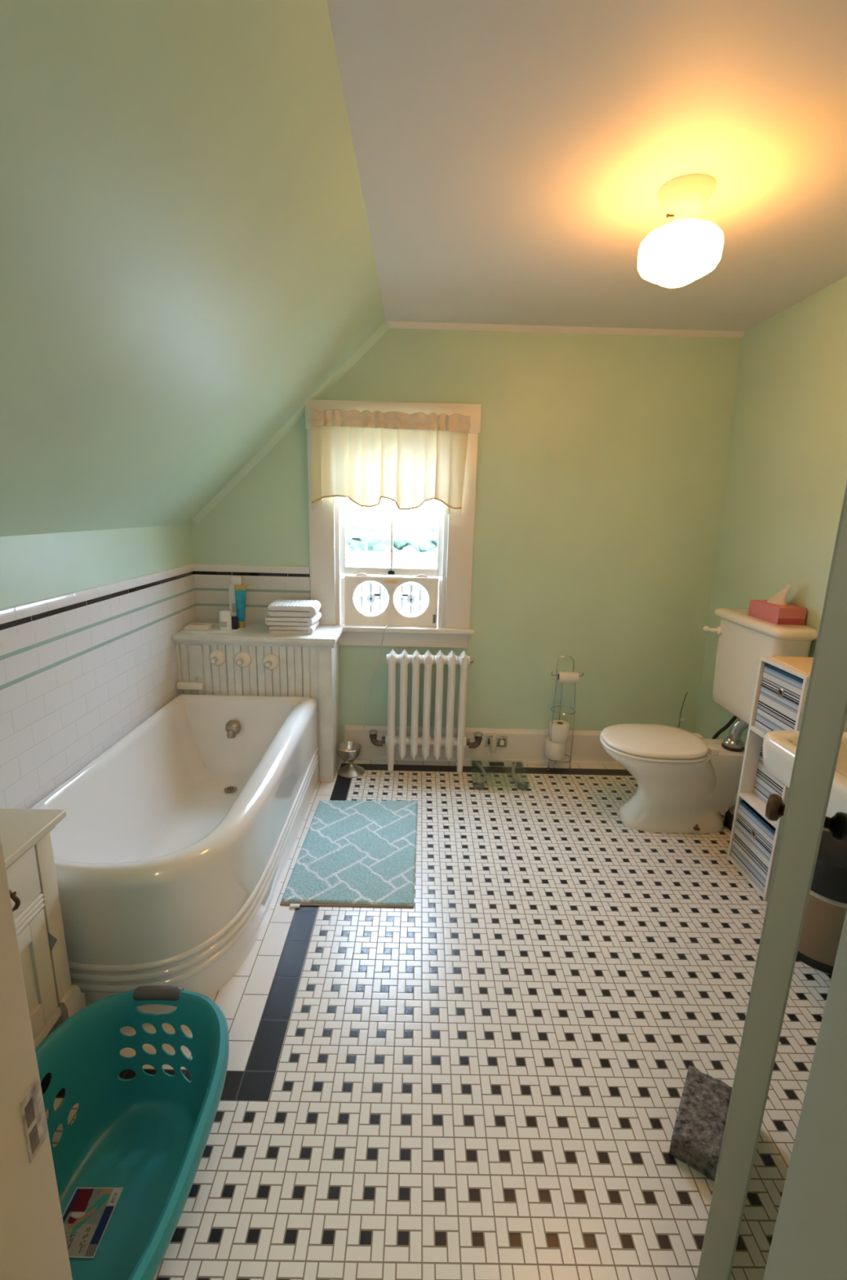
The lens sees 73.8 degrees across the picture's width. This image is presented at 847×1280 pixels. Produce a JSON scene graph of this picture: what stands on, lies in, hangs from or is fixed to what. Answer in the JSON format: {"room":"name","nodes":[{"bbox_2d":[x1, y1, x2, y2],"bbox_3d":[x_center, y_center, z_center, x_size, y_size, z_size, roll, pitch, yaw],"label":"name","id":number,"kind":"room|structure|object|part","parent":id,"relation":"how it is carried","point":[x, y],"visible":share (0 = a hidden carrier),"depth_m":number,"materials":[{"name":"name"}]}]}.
{"room":"bathroom","nodes":[
{"label":"bathroom","id":0,"kind":"room"},
{"bbox_2d":[0,524,192,608],"bbox_3d":[-1.337,0.497,1.208,0.100,1.360,4.160,1,13,-1],"label":"wall","id":1,"kind":"structure","parent":0,"point":[38,566],"depth_m":2.10,"materials":[{"name":"green paint"}]},
{"bbox_2d":[0,563,197,808],"bbox_3d":[-1.287,0.436,1.953,0.012,1.143,2.680,1,13,-1],"label":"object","id":2,"kind":"structure","parent":1,"relation":"attached to","point":[81,670],"depth_m":2.10,"materials":[{"name":"tile"}]},
{"bbox_2d":[0,0,386,536],"bbox_3d":[-0.773,-0.723,0.925,1.165,1.178,4.160,1,13,-1],"label":"wall","id":3,"kind":"structure","parent":0,"point":[187,257],"depth_m":1.27,"materials":[{"name":"green paint"}]},
{"bbox_2d":[40,757,831,1279],"bbox_3d":[0.172,1.206,1.440,3.155,0.050,4.280,1,13,-1],"label":"floor","id":4,"kind":"structure","parent":0,"point":[483,1078],"depth_m":1.57,"materials":[{"name":"tile"}]},
{"bbox_2d":[0,808,86,1048],"bbox_3d":[-1.103,0.850,1.177,0.361,0.698,0.716,1,13,-1],"label":"base cabinet","id":5,"kind":"object","parent":4,"relation":"on","point":[52,998],"visible":0.74,"depth_m":1.40,"materials":[{"name":"beige paint"}]},
{"bbox_3d":[-0.934,0.588,1.279,0.033,0.062,0.022,1,13,-1],"label":"drawer pull","id":6,"kind":"part","parent":5,"relation":"part of","materials":[{"name":"brown metal"}]},
{"bbox_3d":[-0.957,0.629,1.106,0.014,0.134,0.584,1,13,-1],"label":"drawer","id":7,"kind":"part","parent":5,"relation":"part of","materials":[{"name":"beige paint"}]},
{"bbox_3d":[-0.957,0.717,1.126,0.019,0.041,0.584,1,13,-1],"label":"drawer moulding","id":8,"kind":"part","parent":5,"relation":"part of","materials":[{"name":"beige paint"}]},
{"bbox_3d":[-0.964,0.888,1.166,0.015,0.302,0.583,1,13,-1],"label":"door","id":9,"kind":"part","parent":5,"relation":"part of","materials":[{"name":"beige paint"}]},
{"bbox_2d":[35,985,229,1279],"bbox_3d":[-0.650,1.085,1.099,0.454,0.300,0.711,1,13,-1],"label":"laundry basket","id":10,"kind":"object","parent":4,"relation":"on","point":[126,1166],"visible":0.8,"depth_m":1.29,"materials":[{"name":"teal plastic"}]},
{"bbox_2d":[29,693,318,1014],"bbox_3d":[-0.923,0.698,2.289,0.739,0.498,1.500,1,13,-1],"label":"bathtub","id":11,"kind":"object","parent":4,"relation":"on","point":[172,847],"visible":0.88,"depth_m":2.01,"materials":[{"name":"white ceramic"}]},
{"bbox_3d":[-0.984,0.457,2.897,0.080,0.082,0.058,1,13,-1],"label":"spout","id":12,"kind":"part","parent":11,"relation":"part of","materials":[{"name":"silver metal"}]},
{"bbox_2d":[172,623,342,782],"bbox_3d":[-0.876,0.347,3.107,0.832,0.812,0.369,1,13,-1],"label":"half wall","id":13,"kind":"structure","parent":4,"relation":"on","point":[308,666],"depth_m":2.95,"materials":[{"name":"white wood"}]},
{"bbox_2d":[176,680,204,689],"bbox_3d":[-1.218,0.237,2.946,0.133,0.038,0.038,1,13,-1],"label":"soap shelf","id":14,"kind":"object","parent":13,"relation":"attached to","point":[181,685],"depth_m":2.93,"materials":[{"name":"white ceramic"}]},
{"bbox_2d":[178,622,248,634],"bbox_3d":[-1.127,-0.064,3.046,0.292,0.004,0.245,1,13,-1],"label":"tray","id":15,"kind":"object","parent":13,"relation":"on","point":[215,629],"visible":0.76,"depth_m":2.96,"materials":[{"name":"white plastic"}]},
{"bbox_2d":[184,622,213,631],"bbox_3d":[-1.197,-0.073,3.003,0.125,0.028,0.085,1,13,-1],"label":"case","id":16,"kind":"object","parent":15,"relation":"on","point":[193,626],"visible":1,"depth_m":2.97,"materials":[{"name":"white plastic"}]},
{"bbox_2d":[218,610,231,630],"bbox_3d":[-1.057,-0.105,3.004,0.064,0.098,0.064,1,13,-1],"label":"jar","id":17,"kind":"object","parent":15,"relation":"on","point":[224,619],"visible":1,"depth_m":2.98,"materials":[{"name":"white plastic"}]},
{"bbox_2d":[220,621,227,626],"bbox_3d":[-1.057,-0.083,2.979,0.037,0.030,0.006,1,13,-1],"label":"print","id":18,"kind":"object","parent":17,"relation":"attached to","point":[223,624],"depth_m":2.98,"materials":[{"name":"grey"}]},
{"bbox_3d":[-1.056,-0.139,2.996,0.056,0.028,0.056,1,13,-1],"label":"lid","id":19,"kind":"part","parent":17,"relation":"part of","materials":[{"name":"white plastic"}]},
{"bbox_2d":[231,616,238,629],"bbox_3d":[-1.015,-0.093,3.027,0.036,0.067,0.036,1,13,-1],"label":"bottle","id":20,"kind":"object","parent":15,"relation":"on","point":[234,619],"visible":1,"depth_m":3.01,"materials":[{"name":"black plastic"}]},
{"bbox_2d":[228,576,241,617],"bbox_3d":[-1.032,-0.214,3.101,0.074,0.268,0.048,1,13,-1],"label":"shampoo bottle","id":21,"kind":"object","parent":15,"relation":"on","point":[234,580],"visible":0.43,"depth_m":3.07,"materials":[{"name":"white plastic"}]},
{"bbox_2d":[231,603,236,612],"bbox_3d":[-1.034,-0.176,3.086,0.028,0.050,0.003,1,13,-1],"label":"print","id":22,"kind":"object","parent":21,"relation":"attached to","point":[233,605],"depth_m":3.08,"materials":[{"name":"grey"}]},
{"bbox_2d":[234,584,246,627],"bbox_3d":[-0.989,-0.183,3.050,0.059,0.232,0.046,9,15,30],"label":"tube","id":23,"kind":"object","parent":15,"relation":"on","point":[240,589],"visible":0.9,"depth_m":3.04,"materials":[{"name":"teal plastic"}]},
{"bbox_3d":[-1.071,0.102,2.886,0.032,0.032,0.046,1,13,-1],"label":"stem","id":24,"kind":"part","parent":13,"relation":"part of","materials":[{"name":"white ceramic"}]},
{"bbox_3d":[-1.071,0.100,2.895,0.086,0.086,0.070,1,13,-1],"label":"faucet handle","id":25,"kind":"part","parent":13,"relation":"part of","materials":[{"name":"white ceramic"}]},
{"bbox_3d":[-0.938,0.111,2.888,0.032,0.032,0.046,1,13,-1],"label":"stem","id":26,"kind":"part","parent":13,"relation":"part of","materials":[{"name":"white ceramic"}]},
{"bbox_3d":[-0.938,0.109,2.898,0.086,0.086,0.070,1,13,-1],"label":"faucet handle","id":27,"kind":"part","parent":13,"relation":"part of","materials":[{"name":"white ceramic"}]},
{"bbox_3d":[-0.795,0.122,2.891,0.032,0.032,0.046,1,13,-1],"label":"stem","id":28,"kind":"part","parent":13,"relation":"part of","materials":[{"name":"white"}]},
{"bbox_3d":[-0.795,0.120,2.901,0.086,0.086,0.070,1,13,-1],"label":"faucet handle","id":29,"kind":"part","parent":13,"relation":"part of","materials":[{"name":"white ceramic"}]},
{"bbox_2d":[268,620,319,634],"bbox_3d":[-0.700,-0.077,3.053,0.247,0.048,0.210,1,13,-1],"label":"folded towel","id":30,"kind":"object","parent":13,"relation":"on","point":[277,629],"visible":0.62,"depth_m":2.95,"materials":[{"name":"white fabric"}]},
{"bbox_2d":[265,611,321,626],"bbox_3d":[-0.696,-0.123,3.042,0.266,0.048,0.220,1,13,-1],"label":"folded towel","id":31,"kind":"object","parent":30,"relation":"on","point":[270,620],"visible":0.67,"depth_m":2.94,"materials":[{"name":"white fabric"}]},
{"bbox_2d":[267,599,320,617],"bbox_3d":[-0.689,-0.176,3.029,0.270,0.064,0.210,1,13,-1],"label":"folded towel","id":32,"kind":"object","parent":31,"relation":"on","point":[295,608],"visible":1,"depth_m":2.93,"materials":[{"name":"white fabric"}]},
{"bbox_3d":[-0.522,0.396,3.026,0.077,0.772,0.064,1,13,-1],"label":"corner post","id":33,"kind":"part","parent":13,"relation":"part of","materials":[{"name":"white wood"}]},
{"bbox_3d":[-0.497,0.361,3.176,0.016,0.772,0.244,1,13,-1],"label":"panel","id":34,"kind":"part","parent":13,"relation":"part of","materials":[{"name":"white wood"}]},
{"bbox_2d":[280,800,417,907],"bbox_3d":[-0.285,0.911,2.505,0.520,0.016,0.820,1,13,-1],"label":"bath rug","id":35,"kind":"object","parent":4,"relation":"on","point":[353,853],"visible":1,"depth_m":2.40,"materials":[{"name":"cotton"},{"name":"rubber"}]},
{"bbox_2d":[336,741,364,777],"bbox_3d":[-0.413,0.677,3.199,0.164,0.150,0.162,1,13,-1],"label":"pedestal bowl","id":36,"kind":"object","parent":4,"relation":"on","point":[349,751],"visible":1,"depth_m":3.18,"materials":[{"name":"silver metal"}]},
{"bbox_2d":[336,741,361,760],"bbox_3d":[-0.423,0.640,3.200,0.142,0.078,0.142,1,13,-1],"label":"cup","id":37,"kind":"object","parent":36,"relation":"on","point":[348,750],"depth_m":3.19,"materials":[{"name":"silver metal"}]},
{"bbox_2d":[368,648,483,772],"bbox_3d":[0.018,0.396,3.222,0.657,0.702,0.165,1,13,-1],"label":"radiator","id":38,"kind":"object","parent":4,"relation":"on","point":[393,658],"visible":1,"depth_m":3.15,"materials":[{"name":"white metal"}]},
{"bbox_3d":[-0.288,0.525,3.227,0.052,0.012,0.051,1,13,-1],"label":"valve handle","id":39,"kind":"part","parent":38,"relation":"part of","materials":[{"name":"silver metal"}]},
{"bbox_3d":[0.317,0.540,3.233,0.052,0.012,0.051,1,13,-1],"label":"valve handle","id":40,"kind":"part","parent":38,"relation":"part of","materials":[{"name":"silver metal"}]},
{"bbox_2d":[471,760,528,790],"bbox_3d":[0.426,0.761,3.195,0.329,0.031,0.326,1,13,-1],"label":"bathroom scale","id":41,"kind":"object","parent":4,"relation":"on","point":[522,785],"visible":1,"depth_m":3.18,"materials":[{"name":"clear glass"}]},
{"bbox_3d":[0.324,0.756,3.196,0.065,0.020,0.276,1,13,-1],"label":"arm","id":42,"kind":"part","parent":41,"relation":"part of","materials":[{"name":"clear glass"}]},
{"bbox_3d":[0.531,0.761,3.198,0.064,0.019,0.275,1,13,-1],"label":"arm","id":43,"kind":"part","parent":41,"relation":"part of","materials":[{"name":"clear glass"}]},
{"bbox_2d":[547,655,583,771],"bbox_3d":[0.795,0.421,3.240,0.182,0.691,0.143,1,13,-1],"label":"toilet paper stand","id":44,"kind":"object","parent":4,"relation":"on","point":[557,675],"visible":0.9,"depth_m":3.22,"materials":[{"name":"silver metal"}]},
{"bbox_3d":[0.741,0.477,3.229,0.019,0.585,0.011,-8,16,-35],"label":"rod","id":45,"kind":"part","parent":44,"relation":"part of","materials":[{"name":"silver metal"}]},
{"bbox_2d":[544,736,566,759],"bbox_3d":[0.769,0.630,3.292,0.116,0.105,0.116,1,13,-1],"label":"toilet roll","id":46,"kind":"object","parent":44,"relation":"in","point":[553,751],"visible":0.7,"depth_m":3.25,"materials":[{"name":"white paper"}]},
{"bbox_2d":[549,720,569,743],"bbox_3d":[0.786,0.530,3.262,0.112,0.104,0.112,1,13,-1],"label":"toilet roll","id":47,"kind":"object","parent":46,"relation":"on","point":[561,728],"visible":0.98,"depth_m":3.22,"materials":[{"name":"white paper"}]},
{"bbox_3d":[0.800,0.459,3.312,0.012,0.585,0.021,1,13,-1],"label":"rod","id":48,"kind":"part","parent":44,"relation":"part of","materials":[{"name":"silver metal"}]},
{"bbox_2d":[557,671,579,682],"bbox_3d":[0.807,0.208,3.145,0.108,0.060,0.060,1,13,-1],"label":"toilet roll","id":49,"kind":"object","parent":44,"relation":"on","point":[564,677],"visible":1,"depth_m":3.12,"materials":[{"name":"white paper"}]},
{"bbox_3d":[0.857,0.479,3.231,0.024,0.585,0.011,10,16,32],"label":"rod","id":50,"kind":"part","parent":44,"relation":"part of","materials":[{"name":"silver metal"}]},
{"bbox_2d":[669,1065,732,1181],"bbox_3d":[0.686,1.177,1.386,0.105,0.056,0.220,10,16,33],"label":"stone block","id":51,"kind":"object","parent":4,"relation":"on","point":[697,1137],"visible":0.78,"depth_m":1.35,"materials":[{"name":"grey stone"}]},
{"bbox_2d":[600,607,817,833],"bbox_3d":[1.230,0.392,2.665,0.750,1.032,0.562,1,13,-1],"label":"toilet","id":52,"kind":"object","parent":4,"relation":"on","point":[685,780],"visible":0.92,"depth_m":2.64,"materials":[{"name":"white porcelain"},{"name":"chrome"},{"name":"dark rubber"}]},
{"bbox_3d":[1.092,0.496,2.694,0.480,0.019,0.394,1,13,-1],"label":"seat","id":53,"kind":"part","parent":52,"relation":"part of","materials":[{"name":"white plastic"}]},
{"bbox_3d":[1.093,0.475,2.689,0.476,0.024,0.390,1,13,-1],"label":"lid","id":54,"kind":"part","parent":52,"relation":"part of","materials":[{"name":"white plastic"}]},
{"bbox_3d":[1.162,0.700,2.742,0.610,0.393,0.382,1,13,-1],"label":"bowl","id":55,"kind":"part","parent":52,"relation":"part of","materials":[{"name":"white ceramic"}]},
{"bbox_3d":[1.428,-0.054,2.791,0.044,0.044,0.118,-1,13,-9],"label":"flush lever","id":56,"kind":"part","parent":52,"relation":"part of","materials":[{"name":"white"}]},
{"bbox_3d":[1.529,0.153,2.601,0.160,0.430,0.480,1,13,-1],"label":"tank","id":57,"kind":"part","parent":52,"relation":"part of","materials":[{"name":"white ceramic"}]},
{"bbox_3d":[1.528,-0.080,2.553,0.178,0.047,0.557,1,13,-1],"label":"tank lid","id":58,"kind":"part","parent":52,"relation":"part of","materials":[{"name":"white ceramic"}]},
{"bbox_2d":[748,582,807,624],"bbox_3d":[1.556,-0.171,2.473,0.116,0.166,0.221,1,13,-1],"label":"tissue box","id":59,"kind":"object","parent":52,"relation":"on","point":[775,610],"visible":1,"depth_m":2.42,"materials":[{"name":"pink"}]},
{"bbox_2d":[724,804,736,831],"bbox_3d":[1.526,0.843,2.702,0.112,0.152,0.095,1,13,-1],"label":"brush holder","id":60,"kind":"object","parent":4,"relation":"on","point":[729,816],"visible":0.16,"depth_m":2.71,"materials":[{"name":"black rubber"}]},
{"bbox_2d":[696,482,846,1279],"bbox_3d":[0.649,0.272,0.906,0.146,2.005,0.700,10,15,31],"label":"door","id":61,"kind":"structure","parent":4,"relation":"on","point":[804,812],"depth_m":0.65,"materials":[{"name":"grey paint"}]},
{"bbox_3d":[0.767,0.364,1.211,0.055,0.058,0.058,11,16,36],"label":"knob","id":62,"kind":"part","parent":61,"relation":"part of","materials":[{"name":"brown wood"}]},
{"bbox_3d":[0.840,0.378,1.156,0.055,0.058,0.058,11,16,36],"label":"knob","id":63,"kind":"part","parent":61,"relation":"part of","materials":[{"name":"black metal"}]},
{"bbox_2d":[727,656,846,901],"bbox_3d":[1.476,0.551,2.254,0.243,0.922,0.282,1,13,-1],"label":"cube shelf","id":64,"kind":"object","parent":4,"relation":"on","point":[755,735],"visible":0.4,"depth_m":2.31,"materials":[{"name":"beige laminate"}]},
{"bbox_3d":[1.476,0.520,2.385,0.243,0.922,0.013,1,13,-1],"label":"shelf","id":65,"kind":"part","parent":64,"relation":"part of","materials":[{"name":"beige laminate"}]},
{"bbox_2d":[730,800,776,893],"bbox_3d":[1.463,0.848,2.323,0.230,0.272,0.248,1,13,-1],"label":"storage bin","id":66,"kind":"object","parent":64,"relation":"in","point":[754,836],"visible":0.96,"depth_m":2.32,"materials":[{"name":"fabric"}]},
{"bbox_2d":[753,737,784,804],"bbox_3d":[1.496,0.551,2.254,0.180,0.272,0.248,1,13,-1],"label":"storage bin","id":67,"kind":"object","parent":64,"relation":"in","point":[766,784],"visible":0.09,"depth_m":2.33,"materials":[{"name":"fabric"}]},
{"bbox_2d":[754,662,804,733],"bbox_3d":[1.482,0.256,2.185,0.222,0.272,0.248,1,13,-1],"label":"storage bin","id":68,"kind":"object","parent":64,"relation":"in","point":[780,692],"visible":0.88,"depth_m":2.19,"materials":[{"name":"fabric"}]},
{"bbox_2d":[770,655,813,675],"bbox_3d":[1.485,0.099,2.146,0.210,0.006,0.266,1,13,-1],"label":"shelf top","id":69,"kind":"object","parent":64,"relation":"on","point":[803,664],"visible":0.5,"depth_m":2.18,"materials":[{"name":"brown wood"}]},
{"bbox_3d":[1.477,0.581,2.123,0.243,0.922,0.013,1,13,-1],"label":"shelf","id":70,"kind":"part","parent":64,"relation":"part of","materials":[{"name":"beige laminate"}]},
{"bbox_2d":[796,830,846,974],"bbox_3d":[1.403,0.890,1.945,0.260,0.398,0.260,1,13,-1],"label":"waste bin","id":71,"kind":"object","parent":4,"relation":"on","point":[827,906],"visible":0.57,"depth_m":1.86,"materials":[{"name":"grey metal"}]},
{"bbox_3d":[1.406,0.759,1.915,0.256,0.130,0.256,1,13,-1],"label":"bin lid","id":72,"kind":"part","parent":71,"relation":"part of","materials":[{"name":"black plastic"}]},
{"bbox_2d":[190,328,742,742],"bbox_3d":[0.197,-0.510,3.186,3.155,2.500,0.140,1,13,-1],"label":"wall","id":73,"kind":"structure","parent":0,"point":[602,461],"depth_m":3.08,"materials":[{"name":"green paint"}]},
{"bbox_2d":[193,563,310,624],"bbox_3d":[-0.969,0.140,3.255,0.644,1.143,0.012,1,13,-1],"label":"trim","id":74,"kind":"structure","parent":73,"relation":"attached to","point":[265,584],"depth_m":3.15,"materials":[{"name":"tile"}]},
{"bbox_2d":[191,320,390,524],"bbox_3d":[-0.711,-1.117,2.954,1.066,1.029,0.030,1,13,-1],"label":"trim","id":75,"kind":"structure","parent":73,"relation":"attached to","point":[385,326],"depth_m":2.95,"materials":[{"name":"green paint"}]},
{"bbox_2d":[305,400,481,648],"bbox_3d":[-0.170,-0.612,3.129,0.936,1.305,0.202,1,13,-1],"label":"window","id":76,"kind":"structure","parent":73,"relation":"in","point":[455,535],"depth_m":3.13,"materials":[{"name":"white paint"}]},
{"bbox_2d":[307,408,471,516],"bbox_3d":[-0.181,-0.918,2.947,0.849,0.533,0.062,1,13,-1],"label":"curtain valance","id":77,"kind":"object","parent":76,"relation":"attached to","point":[365,457],"visible":1,"depth_m":2.94,"materials":[{"name":"beige fabric"}]},
{"bbox_2d":[340,573,442,728],"bbox_3d":[-0.190,0.076,3.249,0.586,0.910,0.156,1,13,-1],"label":"fan","id":78,"kind":"object","parent":76,"relation":"in","point":[350,614],"visible":0.99,"depth_m":3.21,"materials":[{"name":"beige plastic"}]},
{"bbox_3d":[-0.464,-0.225,3.217,0.025,0.264,0.012,1,13,-1],"label":"panel","id":79,"kind":"part","parent":78,"relation":"part of","materials":[{"name":"beige plastic"}]},
{"bbox_2d":[361,581,380,616],"bbox_3d":[-0.298,-0.234,3.198,0.108,0.202,0.008,1,13,-1],"label":"grille","id":80,"kind":"object","parent":78,"relation":"attached to","point":[371,597],"depth_m":3.21,"materials":[{"name":"grey plastic"}]},
{"bbox_3d":[-0.278,0.219,3.251,0.145,0.626,0.095,1,13,-1],"label":"power cord","id":81,"kind":"part","parent":78,"relation":"part of","materials":[{"name":"white plastic"}]},
{"bbox_2d":[401,582,421,617],"bbox_3d":[-0.071,-0.229,3.200,0.108,0.202,0.008,1,13,-1],"label":"grille","id":82,"kind":"object","parent":78,"relation":"attached to","point":[411,598],"depth_m":3.21,"materials":[{"name":"grey plastic"}]},
{"bbox_3d":[0.097,-0.211,3.222,0.025,0.264,0.012,1,13,-1],"label":"panel","id":83,"kind":"part","parent":78,"relation":"part of","materials":[{"name":"beige plastic"}]},
{"bbox_3d":[-0.176,-0.623,3.148,0.588,0.522,0.030,1,13,-1],"label":"sash","id":84,"kind":"part","parent":76,"relation":"part of","materials":[{"name":"white paint"}]},
{"bbox_3d":[-0.171,-0.843,3.140,0.588,0.550,0.030,1,13,-1],"label":"sash","id":85,"kind":"part","parent":76,"relation":"part of","materials":[{"name":"white paint"}]},
{"bbox_3d":[-0.158,-1.166,2.945,0.914,0.143,0.028,1,13,-1],"label":"head casing","id":86,"kind":"part","parent":76,"relation":"part of","materials":[{"name":"white paint"}]},
{"bbox_2d":[344,724,617,761],"bbox_3d":[0.572,0.625,3.370,2.083,0.189,0.019,1,13,-1],"label":"baseboard","id":87,"kind":"structure","parent":73,"relation":"attached to","point":[522,744],"depth_m":3.36,"materials":[{"name":"white paint"}]},
{"bbox_2d":[355,755,620,764],"bbox_3d":[0.571,0.725,3.390,2.085,0.020,0.026,1,13,-1],"label":"trim","id":88,"kind":"structure","parent":73,"relation":"attached to","point":[361,757],"depth_m":3.38,"materials":[{"name":"tile"}]},
{"bbox_2d":[484,735,507,746],"bbox_3d":[0.432,0.603,3.352,0.130,0.068,0.007,1,13,-1],"label":"wall outlet","id":89,"kind":"object","parent":73,"relation":"attached to","point":[487,737],"visible":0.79,"depth_m":3.35,"materials":[{"name":"silver metal"}]},
{"bbox_2d":[474,734,504,745],"bbox_3d":[0.389,0.591,3.329,0.179,0.060,0.037,1,13,-1],"label":"plug","id":90,"kind":"object","parent":89,"relation":"attached to","point":[501,741],"visible":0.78,"depth_m":3.33,"materials":[{"name":"white plastic"}]},
{"bbox_2d":[489,734,497,753],"bbox_3d":[0.410,0.604,3.318,0.038,0.110,0.059,1,13,-1],"label":"night light","id":91,"kind":"object","parent":89,"relation":"attached to","point":[493,741],"visible":1,"depth_m":3.29,"materials":[{"name":"white plastic"}]},
{"bbox_2d":[386,320,745,337],"bbox_3d":[0.720,-1.573,2.857,1.825,0.026,0.020,1,13,-1],"label":"trim","id":92,"kind":"structure","parent":73,"relation":"attached to","point":[408,325],"depth_m":2.86,"materials":[{"name":"white paint"}]},
{"bbox_2d":[678,692,688,728],"bbox_3d":[1.520,0.439,3.310,0.029,0.281,0.014,1,13,-1],"label":"wire","id":93,"kind":"object","parent":73,"relation":"attached to","point":[681,718],"visible":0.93,"depth_m":3.31,"materials":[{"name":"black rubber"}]},
{"bbox_2d":[326,0,846,331],"bbox_3d":[0.836,-1.161,0.828,2.030,0.100,4.160,1,13,-1],"label":"ceiling","id":94,"kind":"structure","parent":0,"point":[514,157],"depth_m":1.45,"materials":[{"name":"white paint"}]},
{"bbox_2d":[637,173,724,288],"bbox_3d":[0.753,-1.177,1.648,0.230,0.246,0.230,1,13,-1],"label":"ceiling light","id":95,"kind":"object","parent":94,"relation":"attached to","point":[677,253],"visible":1,"depth_m":1.59,"materials":[{"name":"glowing white glass"},{"name":"cream ceramic"}]},
{"bbox_3d":[0.752,-1.146,1.655,0.230,0.182,0.230,1,13,-1],"label":"lamp shade","id":96,"kind":"part","parent":95,"relation":"part of","materials":[{"name":"white glass"}]},
{"bbox_2d":[694,275,846,749],"bbox_3d":[1.710,0.070,1.118,0.210,2.385,4.160,1,13,-1],"label":"wall","id":97,"kind":"structure","parent":0,"point":[784,489],"depth_m":2.53,"materials":[{"name":"green paint"}]},
{"bbox_2d":[730,790,738,806],"bbox_3d":[1.619,0.966,2.077,0.032,0.200,2.660,1,13,-1],"label":"baseboard","id":98,"kind":"structure","parent":97,"relation":"attached to","point":[735,800],"depth_m":2.90,"materials":[{"name":"white paint"}]},
{"bbox_2d":[763,730,846,817],"bbox_3d":[1.353,0.541,1.555,0.563,0.360,0.638,1,13,-1],"label":"sink","id":99,"kind":"object","parent":97,"relation":"attached to","point":[780,747],"visible":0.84,"depth_m":1.71,"materials":[{"name":"white porcelain"}]},
{"bbox_3d":[0.197,0.184,0.462,2.940,2.385,0.120,1,13,-1],"label":"wall","id":100,"kind":"structure","parent":0,"visible":0},
{"bbox_2d":[0,835,72,1279],"bbox_3d":[-0.413,0.333,0.496,0.024,2.050,0.142,1,13,-1],"label":"trim","id":101,"kind":"structure","parent":100,"relation":"attached to","point":[33,1244],"depth_m":0.57,"materials":[{"name":"beige paint"}]},
{"bbox_3d":[-0.407,0.501,0.589,0.002,0.080,0.028,1,13,-1],"label":"strike plate","id":102,"kind":"part","parent":101,"relation":"part of","materials":[{"name":"white metal"}]},
{"bbox_2d":[763,910,846,1279],"bbox_3d":[0.486,0.351,0.495,0.155,2.060,0.141,1,13,-1],"label":"trim","id":103,"kind":"structure","parent":100,"relation":"attached to","point":[809,1242],"depth_m":0.57,"materials":[{"name":"grey paint"}]},
{"label":"outside","id":104,"kind":"structure","parent":0,"visible":0},
{"bbox_3d":[-0.168,-3.878,37.384,80.000,0.100,67.600,1,13,-1],"label":"ground","id":105,"kind":"structure","parent":104,"visible":0},
{"bbox_2d":[346,524,370,551],"bbox_3d":[-1.972,-1.713,18.573,2.260,4.166,2.521,1,13,-1],"label":"tree","id":106,"kind":"object","parent":105,"relation":"on","point":[352,544],"visible":0.14,"depth_m":17.24,"materials":[{"name":"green plant"}]},
{"bbox_2d":[341,547,442,620],"bbox_3d":[-0.664,-0.248,10.658,9.300,4.950,2.900,1,13,-1],"label":"neighbouring house","id":107,"kind":"structure","parent":105,"relation":"on","point":[353,558],"depth_m":10.00,"materials":[{"name":"white"}]},
{"bbox_2d":[359,524,431,552],"bbox_3d":[-0.804,-1.046,15.712,1.839,4.227,1.923,-6,15,-28],"label":"tree","id":108,"kind":"object","parent":105,"relation":"on","point":[371,544],"visible":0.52,"depth_m":14.84,"materials":[{"name":"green plant"}]},
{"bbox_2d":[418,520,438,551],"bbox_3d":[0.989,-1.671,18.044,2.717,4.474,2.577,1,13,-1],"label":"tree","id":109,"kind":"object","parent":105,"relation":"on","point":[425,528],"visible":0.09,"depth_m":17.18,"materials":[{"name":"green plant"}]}
]}

